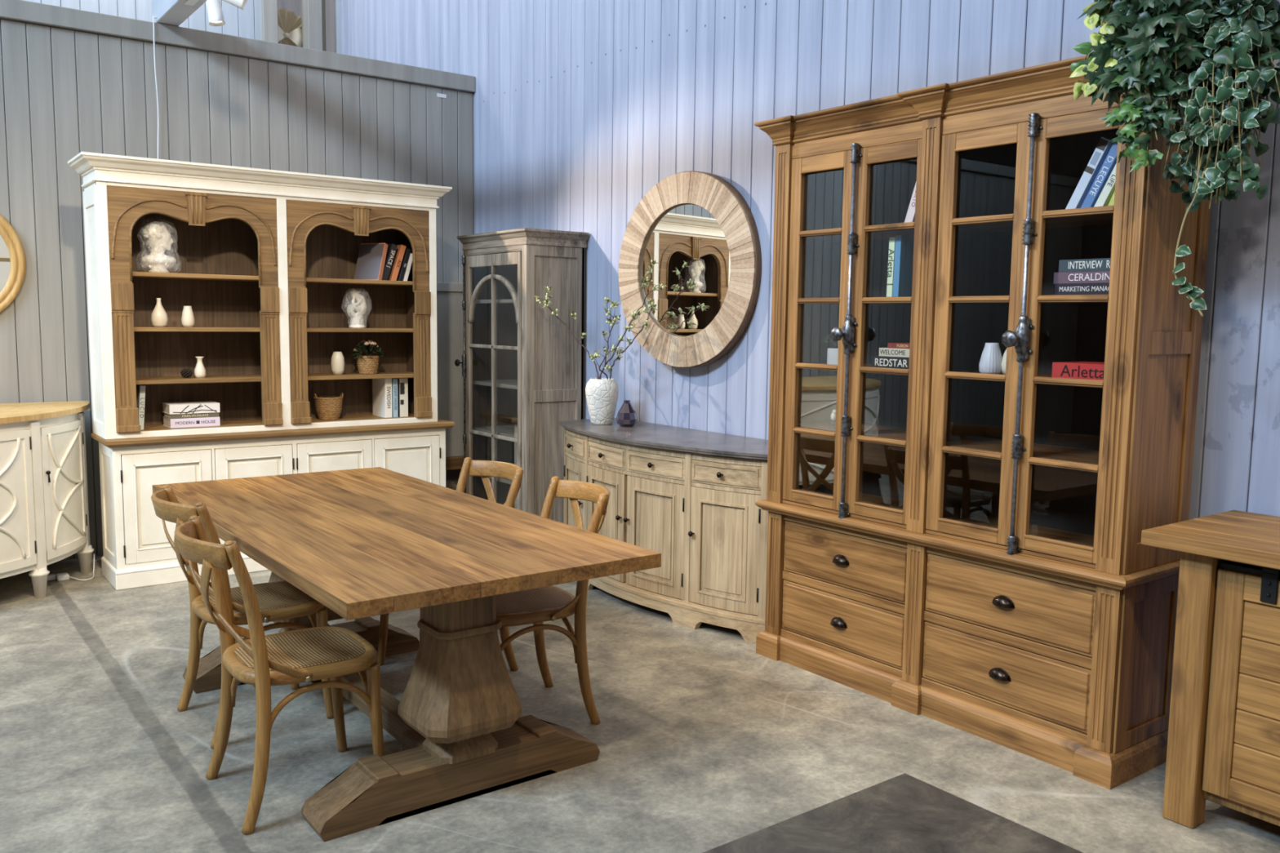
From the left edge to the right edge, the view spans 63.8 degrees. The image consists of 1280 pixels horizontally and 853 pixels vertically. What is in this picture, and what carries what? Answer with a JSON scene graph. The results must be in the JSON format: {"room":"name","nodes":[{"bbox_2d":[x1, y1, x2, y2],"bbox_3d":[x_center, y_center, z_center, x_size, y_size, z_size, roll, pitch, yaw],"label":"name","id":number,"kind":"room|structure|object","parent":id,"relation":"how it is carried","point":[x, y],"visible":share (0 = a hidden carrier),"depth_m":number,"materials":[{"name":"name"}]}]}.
{"room":"store","nodes":[
{"label":"store","id":0,"kind":"room"},
{"bbox_2d":[151,0,206,26],"bbox_3d":[0.597,-3.323,1.738,0.140,2.538,12.450,-4,7,-37],"label":"beam","id":1,"kind":"structure","parent":0,"point":[171,12],"depth_m":6.50,"materials":[{"name":"paint"}]},
{"bbox_2d":[152,16,159,159],"bbox_3d":[-3.162,-1.065,6.846,0.032,3.211,0.083,3,6,18],"label":"power cord","id":2,"kind":"object","parent":1,"relation":"hanging from","point":[153,17],"visible":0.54,"depth_m":6.70,"materials":[{"name":"white plastic"}]},
{"bbox_2d":[205,0,225,26],"bbox_3d":[-2.400,-2.393,5.816,0.096,0.238,0.120,-4,7,-37],"label":"track spotlight","id":3,"kind":"object","parent":1,"relation":"hanging from","point":[215,16],"visible":1,"depth_m":5.79,"materials":[{"name":"white plastic"}]},
{"bbox_2d":[222,0,247,9],"bbox_3d":[-2.189,-2.365,5.535,0.149,0.229,0.115,1,6,0],"label":"track spotlight","id":4,"kind":"object","parent":1,"relation":"hanging from","point":[241,4],"visible":1,"depth_m":5.53,"materials":[{"name":"white plastic"}]},
{"bbox_2d":[24,0,342,53],"bbox_3d":[-6.964,-2.470,7.369,9.930,6.400,0.120,-4,7,-37],"label":"wall","id":5,"kind":"structure","parent":0,"point":[246,22],"depth_m":9.41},
{"bbox_2d":[261,0,278,43],"bbox_3d":[-3.535,-4.183,9.743,0.135,3.000,0.190,-4,7,-37],"label":"trim","id":6,"kind":"structure","parent":5,"relation":"attached to","point":[268,7],"depth_m":9.70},
{"bbox_2d":[301,0,322,50],"bbox_3d":[-3.199,-4.207,10.019,0.135,3.000,0.190,-4,7,-37],"label":"trim","id":7,"kind":"structure","parent":5,"relation":"attached to","point":[312,20],"depth_m":9.98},
{"bbox_2d":[0,18,474,559],"bbox_3d":[-5.340,-0.709,5.349,9.930,3.360,0.140,-4,7,-37],"label":"wall","id":8,"kind":"structure","parent":0,"point":[64,93],"depth_m":6.70,"materials":[{"name":"grey wood"}]},
{"bbox_2d":[0,213,26,312],"bbox_3d":[-4.115,-0.993,6.128,0.792,0.792,0.036,-4,7,-37],"label":"mirror","id":9,"kind":"object","parent":8,"relation":"attached to","point":[12,256],"visible":1,"depth_m":6.31,"materials":[{"name":"brown wood"}]},
{"bbox_2d":[0,234,10,292],"bbox_3d":[-4.119,-0.994,6.134,0.636,0.636,0.006,-4,7,-37],"label":"mirror glass","id":10,"kind":"object","parent":9,"relation":"attached to","point":[5,239],"depth_m":6.30,"materials":[{"name":"mirror"}]},
{"bbox_2d":[0,0,475,93],"bbox_3d":[-5.315,-2.430,5.164,9.928,0.118,0.190,-4,7,-37],"label":"trim","id":11,"kind":"structure","parent":8,"relation":"attached to","point":[22,11],"depth_m":6.92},
{"bbox_2d":[436,93,446,97],"bbox_3d":[-1.528,-2.549,7.926,0.078,0.028,0.004,-4,7,-37],"label":"sticker","id":12,"kind":"object","parent":8,"relation":"attached to","point":[438,95],"visible":1,"depth_m":7.92,"materials":[{"name":"white paper"}]},
{"bbox_2d":[277,0,335,53],"bbox_3d":[-4.679,-2.905,11.800,3.330,6.400,0.100,-4,7,-37],"label":"wall","id":13,"kind":"structure","parent":0,"point":[295,6],"depth_m":12.24,"materials":[{"name":"paint"}]},
{"bbox_2d":[0,555,1279,852],"bbox_3d":[-1.922,1.179,4.346,14.000,0.100,19.000,-4,7,-37],"label":"floor","id":14,"kind":"structure","parent":0,"point":[705,741],"depth_m":3.78,"materials":[{"name":"concrete"}]},
{"bbox_2d":[0,400,93,599],"bbox_3d":[-4.152,0.467,5.427,2.438,1.035,1.215,-4,7,-37],"label":"sideboard","id":15,"kind":"object","parent":14,"relation":"on","point":[44,513],"visible":1,"depth_m":5.75,"materials":[{"name":"white wood"}]},
{"bbox_2d":[47,573,69,581],"bbox_3d":[-3.506,0.903,6.144,0.165,0.035,0.090,-4,7,-37],"label":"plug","id":16,"kind":"object","parent":14,"relation":"on","point":[61,576],"visible":0.71,"depth_m":6.14,"materials":[{"name":"white plastic"}]},
{"bbox_2d":[69,553,102,580],"bbox_3d":[-3.453,0.838,6.435,0.139,0.103,0.650,-1,6,-20],"label":"cord","id":17,"kind":"object","parent":14,"relation":"on","point":[93,555],"visible":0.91,"depth_m":6.30,"materials":[{"name":"white plastic"}]},
{"bbox_2d":[151,484,333,749],"bbox_3d":[-1.572,0.703,4.043,0.601,0.930,0.508,-4,8,-38],"label":"chair","id":18,"kind":"object","parent":14,"relation":"on","point":[271,596],"visible":0.62,"depth_m":4.01,"materials":[{"name":"brown wood"}]},
{"bbox_2d":[67,151,454,590],"bbox_3d":[-2.308,-0.351,6.591,2.236,2.466,0.490,-4,7,-37],"label":"bookcase","id":19,"kind":"object","parent":14,"relation":"on","point":[265,265],"visible":0.86,"depth_m":6.41,"materials":[{"name":"beige paint"}]},
{"bbox_2d":[136,384,145,429],"bbox_3d":[-2.996,-0.119,6.148,0.048,0.263,0.191,-4,7,-37],"label":"book","id":20,"kind":"object","parent":19,"relation":"on","point":[140,389],"visible":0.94,"depth_m":6.07,"materials":[{"name":"white paper"}]},
{"bbox_2d":[140,221,176,272],"bbox_3d":[-2.846,-1.066,6.080,0.244,0.318,0.188,-2,7,-25],"label":"bust","id":21,"kind":"object","parent":19,"relation":"on","point":[158,237],"visible":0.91,"depth_m":6.05,"materials":[{"name":"white ceramic"}]},
{"bbox_2d":[151,297,168,327],"bbox_3d":[-2.867,-0.679,6.137,0.092,0.172,0.092,-4,7,-37],"label":"bottle vase","id":22,"kind":"object","parent":19,"relation":"on","point":[159,318],"visible":1,"depth_m":6.11,"materials":[{"name":"beige ceramic"}]},
{"bbox_2d":[180,368,192,377],"bbox_3d":[-2.757,-0.325,6.261,0.071,0.058,0.070,-4,7,-37],"label":"pine cone","id":23,"kind":"object","parent":19,"relation":"on","point":[186,373],"visible":1,"depth_m":6.24,"materials":[{"name":"black"}]},
{"bbox_2d":[181,306,194,327],"bbox_3d":[-2.740,-0.666,6.235,0.074,0.128,0.074,-4,7,-37],"label":"vase","id":24,"kind":"object","parent":19,"relation":"on","point":[188,317],"visible":1,"depth_m":6.21,"materials":[{"name":"beige ceramic"}]},
{"bbox_2d":[162,416,220,428],"bbox_3d":[-2.763,-0.033,6.340,0.285,0.055,0.201,-4,7,-37],"label":"book","id":25,"kind":"object","parent":19,"relation":"on","point":[206,421],"visible":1,"depth_m":6.26,"materials":[{"name":"white paper"}]},
{"bbox_2d":[164,412,219,418],"bbox_3d":[-2.762,-0.074,6.335,0.280,0.028,0.191,-4,7,-37],"label":"book","id":26,"kind":"object","parent":25,"relation":"on","point":[215,414],"visible":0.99,"depth_m":6.26,"materials":[{"name":"brown paper"}]},
{"bbox_2d":[161,400,220,414],"bbox_3d":[-2.759,-0.117,6.326,0.290,0.058,0.193,-4,7,-37],"label":"book","id":27,"kind":"object","parent":26,"relation":"on","point":[203,406],"visible":1,"depth_m":6.26,"materials":[{"name":"white paper"}]},
{"bbox_2d":[173,404,217,413],"bbox_3d":[-2.702,-0.107,6.251,0.251,0.055,0.004,-4,7,-37],"label":"print","id":28,"kind":"object","parent":27,"relation":"attached to","point":[177,409],"depth_m":6.25,"materials":[{"name":"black paper"}]},
{"bbox_2d":[194,356,205,377],"bbox_3d":[-2.696,-0.363,6.303,0.066,0.129,0.066,-4,7,-37],"label":"vase","id":29,"kind":"object","parent":19,"relation":"on","point":[199,371],"visible":1,"depth_m":6.28,"materials":[{"name":"beige ceramic"}]},
{"bbox_2d":[91,418,454,448],"bbox_3d":[-2.292,0.025,6.655,2.172,0.045,0.477,-4,7,-37],"label":"countertop","id":30,"kind":"structure","parent":19,"relation":"on","point":[441,424],"depth_m":6.36,"materials":[{"name":"brown wood"}]},
{"bbox_2d":[313,392,343,420],"bbox_3d":[-2.063,-0.135,6.820,0.195,0.176,0.183,-4,7,-37],"label":"woven basket","id":31,"kind":"object","parent":19,"relation":"on","point":[327,407],"visible":1,"depth_m":6.76,"materials":[{"name":"wicker"}]},
{"bbox_2d":[330,351,344,374],"bbox_3d":[-2.003,-0.420,6.820,0.088,0.152,0.088,-4,7,-37],"label":"vase","id":32,"kind":"object","parent":19,"relation":"on","point":[337,362],"visible":1,"depth_m":6.79,"materials":[{"name":"beige ceramic"}]},
{"bbox_2d":[346,288,366,328],"bbox_3d":[-1.888,-0.788,6.866,0.201,0.262,0.165,-4,7,-37],"label":"figurine","id":33,"kind":"object","parent":19,"relation":"on","point":[357,321],"visible":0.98,"depth_m":6.84,"materials":[{"name":"white ceramic"}]},
{"bbox_2d":[350,339,385,374],"bbox_3d":[-1.836,-0.471,6.949,0.220,0.230,0.222,1,6,4],"label":"potted flowers","id":34,"kind":"object","parent":19,"relation":"on","point":[367,364],"visible":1,"depth_m":6.91,"materials":[{"name":"green plant"}]},
{"bbox_2d":[354,242,387,279],"bbox_3d":[-1.803,-1.099,6.898,0.200,0.261,0.111,3,6,23],"label":"book","id":35,"kind":"object","parent":19,"relation":"on","point":[371,262],"visible":0.9,"depth_m":6.88,"materials":[{"name":"grey paper"}]},
{"bbox_2d":[372,377,391,417],"bbox_3d":[-1.770,-0.207,7.064,0.048,0.275,0.221,-4,7,-37],"label":"book","id":36,"kind":"object","parent":19,"relation":"on","point":[381,388],"visible":0.95,"depth_m":7.00,"materials":[{"name":"white paper"}]},
{"bbox_2d":[382,243,397,280],"bbox_3d":[-1.741,-1.107,6.989,0.119,0.262,0.201,-4,7,-37],"label":"book","id":37,"kind":"object","parent":19,"relation":"on","point":[392,248],"visible":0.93,"depth_m":6.91,"materials":[{"name":"black paper"}]},
{"bbox_2d":[391,377,398,417],"bbox_3d":[-1.726,-0.202,7.091,0.036,0.262,0.201,-4,7,-37],"label":"book","id":38,"kind":"object","parent":19,"relation":"on","point":[394,381],"visible":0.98,"depth_m":7.01,"materials":[{"name":"blue paper"}]},
{"bbox_2d":[387,244,406,280],"bbox_3d":[-1.689,-1.109,7.027,0.114,0.256,0.201,-4,7,-37],"label":"book","id":39,"kind":"object","parent":19,"relation":"on","point":[400,251],"visible":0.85,"depth_m":6.95,"materials":[{"name":"orange paper"}]},
{"bbox_2d":[393,377,408,417],"bbox_3d":[-1.677,-0.207,7.127,0.063,0.264,0.201,-4,7,-37],"label":"book","id":40,"kind":"object","parent":19,"relation":"on","point":[402,383],"visible":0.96,"depth_m":7.05,"materials":[{"name":"beige paper"}]},
{"bbox_2d":[400,382,404,404],"bbox_3d":[-1.626,-0.225,7.038,0.032,0.150,0.001,-4,7,-37],"label":"print","id":41,"kind":"object","parent":40,"relation":"attached to","point":[402,384],"depth_m":7.04,"materials":[{"name":"grey paper"}]},
{"bbox_2d":[395,248,410,280],"bbox_3d":[-1.653,-1.103,7.055,0.094,0.232,0.201,-4,7,-37],"label":"book","id":42,"kind":"object","parent":19,"relation":"on","point":[403,265],"visible":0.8,"depth_m":6.98,"materials":[{"name":"black paper"}]},
{"bbox_2d":[402,253,412,280],"bbox_3d":[-1.631,-1.089,7.075,0.078,0.199,0.200,-4,7,-37],"label":"book","id":43,"kind":"object","parent":19,"relation":"on","point":[410,260],"visible":0.25,"depth_m":7.00,"materials":[{"name":"beige paper"}]},
{"bbox_2d":[174,515,384,835],"bbox_3d":[-1.205,0.772,3.426,0.601,0.930,0.508,-4,7,-35],"label":"chair","id":44,"kind":"object","parent":14,"relation":"on","point":[262,661],"visible":0.98,"depth_m":3.35,"materials":[{"name":"wood"}]},
{"bbox_2d":[152,466,661,842],"bbox_3d":[-1.145,0.752,4.301,1.177,0.780,2.486,-4,7,-37],"label":"dining table","id":45,"kind":"object","parent":14,"relation":"on","point":[362,544],"visible":0.88,"depth_m":3.50,"materials":[{"name":"brown wood"}]},
{"bbox_2d":[436,281,463,470],"bbox_3d":[-1.519,-0.192,8.086,0.540,1.860,0.170,-4,7,-37],"label":"tall cabinet","id":46,"kind":"object","parent":14,"relation":"on","point":[449,295],"visible":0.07,"depth_m":8.02,"materials":[{"name":"paint"}]},
{"bbox_2d":[377,457,524,671],"bbox_3d":[-0.844,0.642,4.715,0.601,0.930,0.508,-4,8,-39],"label":"chair","id":47,"kind":"object","parent":14,"relation":"on","point":[484,468],"visible":0.11,"depth_m":4.78,"materials":[{"name":"brown wood"}]},
{"bbox_2d":[447,481,457,490],"bbox_3d":[-1.416,0.587,7.932,0.184,0.345,0.184,-4,7,-37],"label":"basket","id":48,"kind":"object","parent":14,"relation":"on","point":[450,487],"visible":0.13,"depth_m":7.97,"materials":[{"name":"wicker"}]},
{"bbox_2d":[454,227,589,523],"bbox_3d":[-0.861,-0.249,7.221,0.549,2.170,0.953,-4,7,-37],"label":"display cabinet","id":49,"kind":"object","parent":14,"relation":"on","point":[522,367],"visible":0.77,"depth_m":6.95,"materials":[{"name":"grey wood"}]},
{"bbox_2d":[475,299,513,304],"bbox_3d":[-0.815,-0.871,7.184,0.390,0.025,0.825,-4,7,-37],"label":"shelf","id":50,"kind":"object","parent":49,"relation":"attached to","point":[477,301],"depth_m":7.19,"materials":[{"name":"grey wood"}]},
{"bbox_2d":[471,379,517,389],"bbox_3d":[-0.822,-0.294,7.245,0.390,0.025,0.825,-4,7,-37],"label":"shelf","id":51,"kind":"object","parent":49,"relation":"attached to","point":[507,384],"depth_m":7.34,"materials":[{"name":"grey wood"}]},
{"bbox_2d":[472,424,517,438],"bbox_3d":[-0.826,0.044,7.280,0.390,0.025,0.825,-4,7,-37],"label":"shelf","id":52,"kind":"object","parent":49,"relation":"attached to","point":[508,430],"depth_m":7.39,"materials":[{"name":"grey wood"}]},
{"bbox_2d":[480,475,512,484],"bbox_3d":[-0.830,0.362,7.313,0.390,0.025,0.825,-4,7,-37],"label":"shelf","id":53,"kind":"object","parent":49,"relation":"attached to","point":[503,480],"depth_m":7.15,"materials":[{"name":"grey wood"}]},
{"bbox_2d":[496,475,609,724],"bbox_3d":[-0.430,0.706,4.159,0.601,0.930,0.508,-3,7,-29],"label":"chair","id":54,"kind":"object","parent":14,"relation":"on","point":[558,603],"visible":0.63,"depth_m":4.05,"materials":[{"name":"brown wood"}]},
{"bbox_2d":[559,417,768,642],"bbox_3d":[0.144,0.518,5.868,0.636,0.951,1.920,-4,7,-37],"label":"buffet","id":55,"kind":"object","parent":14,"relation":"on","point":[688,496],"visible":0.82,"depth_m":5.39,"materials":[{"name":"brown wood"}]},
{"bbox_2d":[585,377,618,425],"bbox_3d":[-0.234,-0.154,6.336,0.208,0.280,0.208,-4,7,-37],"label":"vase","id":56,"kind":"object","parent":55,"relation":"on","point":[602,395],"visible":0.98,"depth_m":6.26,"materials":[{"name":"beige ceramic"}]},
{"bbox_2d":[533,258,666,379],"bbox_3d":[-0.288,-0.534,6.297,1.071,0.964,0.363,6,8,39],"label":"twigs","id":57,"kind":"object","parent":56,"relation":"in","point":[546,303],"visible":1,"depth_m":6.20,"materials":[{"name":"green"}]},
{"bbox_2d":[616,400,637,426],"bbox_3d":[-0.080,-0.080,6.229,0.128,0.158,0.122,-4,7,-37],"label":"vase","id":58,"kind":"object","parent":55,"relation":"on","point":[626,415],"visible":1,"depth_m":6.19,"materials":[{"name":"purple glass"}]},
{"bbox_2d":[702,773,1082,852],"bbox_3d":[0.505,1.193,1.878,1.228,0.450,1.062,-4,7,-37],"label":"rug","id":59,"kind":"object","parent":14,"relation":"on","point":[904,813],"visible":1,"depth_m":2.34,"materials":[{"name":"grey fabric"}]},
{"bbox_2d":[754,54,1210,789],"bbox_3d":[1.272,-0.077,4.258,0.544,2.500,1.869,-4,7,-37],"label":"display cabinet","id":60,"kind":"object","parent":14,"relation":"on","point":[962,549],"visible":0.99,"depth_m":4.08,"materials":[{"name":"brown wood"}]},
{"bbox_2d":[823,334,838,364],"bbox_3d":[0.900,-0.359,4.684,0.124,0.159,0.148,-4,7,-37],"label":"potted plant","id":61,"kind":"object","parent":60,"relation":"on","point":[832,353],"visible":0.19,"depth_m":4.66,"materials":[{"name":"green plant"}]},
{"bbox_2d":[828,409,835,428],"bbox_3d":[0.890,-0.036,4.726,0.048,0.086,0.048,-4,7,-37],"label":"figurine","id":62,"kind":"object","parent":60,"relation":"on","point":[832,424],"visible":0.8,"depth_m":4.71,"materials":[{"name":"white ceramic"}]},
{"bbox_2d":[797,421,906,440],"bbox_3d":[1.070,0.029,4.650,0.380,0.022,0.827,-4,7,-37],"label":"shelf","id":63,"kind":"object","parent":60,"relation":"attached to","point":[884,429],"depth_m":4.75,"materials":[{"name":"brown wood"}]},
{"bbox_2d":[799,362,906,375],"bbox_3d":[1.074,-0.260,4.620,0.380,0.022,0.827,-4,7,-37],"label":"shelf","id":64,"kind":"object","parent":60,"relation":"attached to","point":[865,364],"depth_m":4.90,"materials":[{"name":"brown wood"}]},
{"bbox_2d":[808,488,903,510],"bbox_3d":[1.066,0.364,4.685,0.380,0.022,0.827,-4,7,-37],"label":"shelf","id":65,"kind":"object","parent":60,"relation":"attached to","point":[865,495],"depth_m":4.84,"materials":[{"name":"brown wood"}]},
{"bbox_2d":[803,228,914,241],"bbox_3d":[1.082,-0.859,4.557,0.380,0.022,0.827,-4,7,-37],"label":"shelf","id":66,"kind":"object","parent":60,"relation":"attached to","point":[874,236],"depth_m":4.66,"materials":[{"name":"brown wood"}]},
{"bbox_2d":[830,296,911,304],"bbox_3d":[1.078,-0.561,4.588,0.380,0.022,0.827,-4,7,-37],"label":"shelf","id":67,"kind":"object","parent":60,"relation":"attached to","point":[830,296],"depth_m":4.74,"materials":[{"name":"brown wood"}]},
{"bbox_2d":[872,355,909,368],"bbox_3d":[1.157,-0.269,4.365,0.201,0.052,0.270,-4,7,-37],"label":"book","id":68,"kind":"object","parent":60,"relation":"on","point":[899,362],"visible":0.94,"depth_m":4.33,"materials":[{"name":"black paper"}]},
{"bbox_2d":[879,347,909,357],"bbox_3d":[1.180,-0.313,4.363,0.201,0.036,0.260,-4,7,-37],"label":"book","id":69,"kind":"object","parent":68,"relation":"on","point":[884,352],"visible":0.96,"depth_m":4.34,"materials":[{"name":"beige paper"}]},
{"bbox_2d":[887,342,910,348],"bbox_3d":[1.196,-0.339,4.340,0.201,0.022,0.220,-4,7,-37],"label":"book","id":70,"kind":"object","parent":69,"relation":"on","point":[892,345],"visible":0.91,"depth_m":4.33,"materials":[{"name":"red paper"}]},
{"bbox_2d":[886,236,895,297],"bbox_3d":[1.135,-0.676,4.392,0.201,0.250,0.031,-4,8,-37],"label":"book","id":71,"kind":"object","parent":60,"relation":"on","point":[891,240],"visible":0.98,"depth_m":4.33,"materials":[{"name":"beige paper"}]},
{"bbox_2d":[892,235,914,297],"bbox_3d":[1.155,-0.676,4.367,0.200,0.255,0.030,-4,8,-37],"label":"book","id":72,"kind":"object","parent":60,"relation":"on","point":[904,249],"visible":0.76,"depth_m":4.31,"materials":[{"name":"blue paper"}]},
{"bbox_2d":[904,180,916,222],"bbox_3d":[1.208,-0.947,4.271,0.201,0.241,0.112,-4,7,-37],"label":"book","id":73,"kind":"object","parent":60,"relation":"on","point":[910,216],"visible":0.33,"depth_m":4.23,"materials":[{"name":"white paper"}]},
{"bbox_2d":[978,342,1002,374],"bbox_3d":[1.378,-0.267,4.036,0.090,0.122,0.091,-4,7,-37],"label":"ribbed vase","id":74,"kind":"object","parent":60,"relation":"on","point":[990,362],"visible":0.94,"depth_m":4.00,"materials":[{"name":"grey ceramic"}]},
{"bbox_2d":[1001,349,1006,374],"bbox_3d":[1.452,-0.267,4.004,0.092,0.130,0.092,-4,7,-37],"label":"vase","id":75,"kind":"object","parent":60,"relation":"on","point":[1004,357],"visible":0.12,"depth_m":3.99,"materials":[{"name":"beige ceramic"}]},
{"bbox_2d":[946,437,1099,465],"bbox_3d":[1.579,0.106,3.976,0.380,0.022,0.822,-4,7,-37],"label":"shelf","id":76,"kind":"object","parent":60,"relation":"attached to","point":[1077,452],"depth_m":4.06,"materials":[{"name":"brown wood"}]},
{"bbox_2d":[949,370,1098,387],"bbox_3d":[1.583,-0.182,3.945,0.380,0.022,0.822,-4,7,-37],"label":"shelf","id":77,"kind":"object","parent":60,"relation":"attached to","point":[1040,373],"depth_m":4.16,"materials":[{"name":"brown wood"}]},
{"bbox_2d":[955,515,1093,546],"bbox_3d":[1.575,0.441,4.011,0.380,0.022,0.822,-4,7,-37],"label":"shelf","id":78,"kind":"object","parent":60,"relation":"attached to","point":[1074,535],"depth_m":4.13,"materials":[{"name":"brown wood"}]},
{"bbox_2d":[955,213,1113,231],"bbox_3d":[1.591,-0.782,3.883,0.380,0.022,0.822,-4,7,-37],"label":"shelf","id":79,"kind":"object","parent":60,"relation":"attached to","point":[1099,221],"depth_m":3.98,"materials":[{"name":"brown wood"}]},
{"bbox_2d":[970,294,1107,303],"bbox_3d":[1.587,-0.484,3.914,0.380,0.022,0.822,-4,7,-37],"label":"shelf","id":80,"kind":"object","parent":60,"relation":"attached to","point":[971,295],"depth_m":3.98,"materials":[{"name":"brown wood"}]},
{"bbox_2d":[1051,361,1104,380],"bbox_3d":[1.671,-0.197,3.700,0.221,0.060,0.280,-4,7,-37],"label":"book","id":81,"kind":"object","parent":60,"relation":"on","point":[1070,370],"visible":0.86,"depth_m":3.67,"materials":[{"name":"red paper"}]},
{"bbox_2d":[1054,283,1109,294],"bbox_3d":[1.674,-0.490,3.687,0.201,0.040,0.290,-4,7,-37],"label":"book","id":82,"kind":"object","parent":60,"relation":"on","point":[1076,288],"visible":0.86,"depth_m":3.66,"materials":[{"name":"black paper"}]},
{"bbox_2d":[1053,271,1110,284],"bbox_3d":[1.674,-0.531,3.684,0.201,0.042,0.300,-4,7,-37],"label":"book","id":83,"kind":"object","parent":82,"relation":"on","point":[1089,277],"visible":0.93,"depth_m":3.66,"materials":[{"name":"purple paper"}]},
{"bbox_2d":[1058,257,1111,272],"bbox_3d":[1.676,-0.574,3.678,0.201,0.044,0.270,-4,7,-37],"label":"book","id":84,"kind":"object","parent":83,"relation":"on","point":[1102,264],"visible":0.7,"depth_m":3.65,"materials":[{"name":"blue paper"}]},
{"bbox_2d":[1065,136,1113,208],"bbox_3d":[1.652,-0.886,3.682,0.201,0.261,0.157,-4,7,-37],"label":"book","id":85,"kind":"object","parent":60,"relation":"on","point":[1104,144],"visible":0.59,"depth_m":3.62,"materials":[{"name":"white paper"}]},
{"bbox_2d":[1089,151,1100,165],"bbox_3d":[1.590,-0.937,3.594,0.001,0.045,0.022,-4,34,-37],"label":"print","id":86,"kind":"object","parent":85,"relation":"attached to","point":[1095,160],"depth_m":3.59,"materials":[{"name":"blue paper"}]},
{"bbox_2d":[1080,141,1117,208],"bbox_3d":[1.685,-0.877,3.639,0.201,0.252,0.151,-4,7,-37],"label":"book","id":87,"kind":"object","parent":60,"relation":"on","point":[1110,161],"visible":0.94,"depth_m":3.58,"materials":[{"name":"blue paper"}]},
{"bbox_2d":[1093,163,1116,206],"bbox_3d":[1.708,-0.855,3.611,0.201,0.210,0.127,-4,7,-37],"label":"book","id":88,"kind":"object","parent":60,"relation":"on","point":[1108,189],"visible":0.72,"depth_m":3.57,"materials":[{"name":"white paper"}]},
{"bbox_2d":[1107,191,1115,205],"bbox_3d":[1.724,-0.825,3.591,0.200,0.146,0.081,-4,7,-37],"label":"book","id":89,"kind":"object","parent":60,"relation":"on","point":[1112,200],"visible":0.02,"depth_m":3.55,"materials":[{"name":"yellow paper"}]},
{"bbox_2d":[1141,510,1279,828],"bbox_3d":[2.400,0.867,2.844,0.650,0.945,1.782,-4,7,-37],"label":"sideboard","id":90,"kind":"object","parent":14,"relation":"on","point":[1224,740],"visible":1,"depth_m":3.21,"materials":[{"name":"brown wood"}]},
{"bbox_2d":[341,0,1279,519],"bbox_3d":[1.623,-2.042,4.339,0.140,6.400,15.320,-4,7,-37],"label":"wall","id":91,"kind":"structure","parent":0,"point":[581,108],"depth_m":5.86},
{"bbox_2d":[618,170,761,368],"bbox_3d":[0.267,-0.911,6.014,0.069,1.136,1.136,-5,8,-42],"label":"mirror","id":92,"kind":"object","parent":91,"relation":"attached to","point":[702,236],"visible":0.98,"depth_m":5.95,"materials":[{"name":"brown wood"}]},
{"bbox_2d":[640,204,730,336],"bbox_3d":[0.262,-0.910,6.009,0.006,0.772,0.772,-5,8,-42],"label":"mirror glass","id":93,"kind":"object","parent":92,"relation":"attached to","point":[690,244],"depth_m":5.99,"materials":[{"name":"silver mirror"}]},
{"bbox_2d":[1069,0,1279,316],"bbox_3d":[1.851,-1.237,3.181,0.873,1.789,0.539,-1,6,-13],"label":"ivy","id":94,"kind":"object","parent":91,"relation":"hanging from","point":[1224,52],"visible":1,"depth_m":3.12,"materials":[{"name":"plant"}]},
{"bbox_3d":[-3.734,-2.969,11.090,1.600,0.100,1.950,-4,7,-37],"label":"floor","id":95,"kind":"structure","parent":0,"visible":0},
{"bbox_2d":[277,8,302,47],"bbox_3d":[-3.462,-3.492,10.069,0.520,1.160,0.125,-4,7,-37],"label":"fan","id":96,"kind":"object","parent":95,"relation":"on","point":[289,24],"visible":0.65,"depth_m":10.05,"materials":[{"name":"beige paper"}]},
{"bbox_2d":[321,0,326,51],"bbox_3d":[-3.305,-3.626,10.459,0.120,1.350,0.350,-4,7,-37],"label":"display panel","id":97,"kind":"object","parent":95,"relation":"on","point":[323,2],"visible":0.02,"depth_m":10.30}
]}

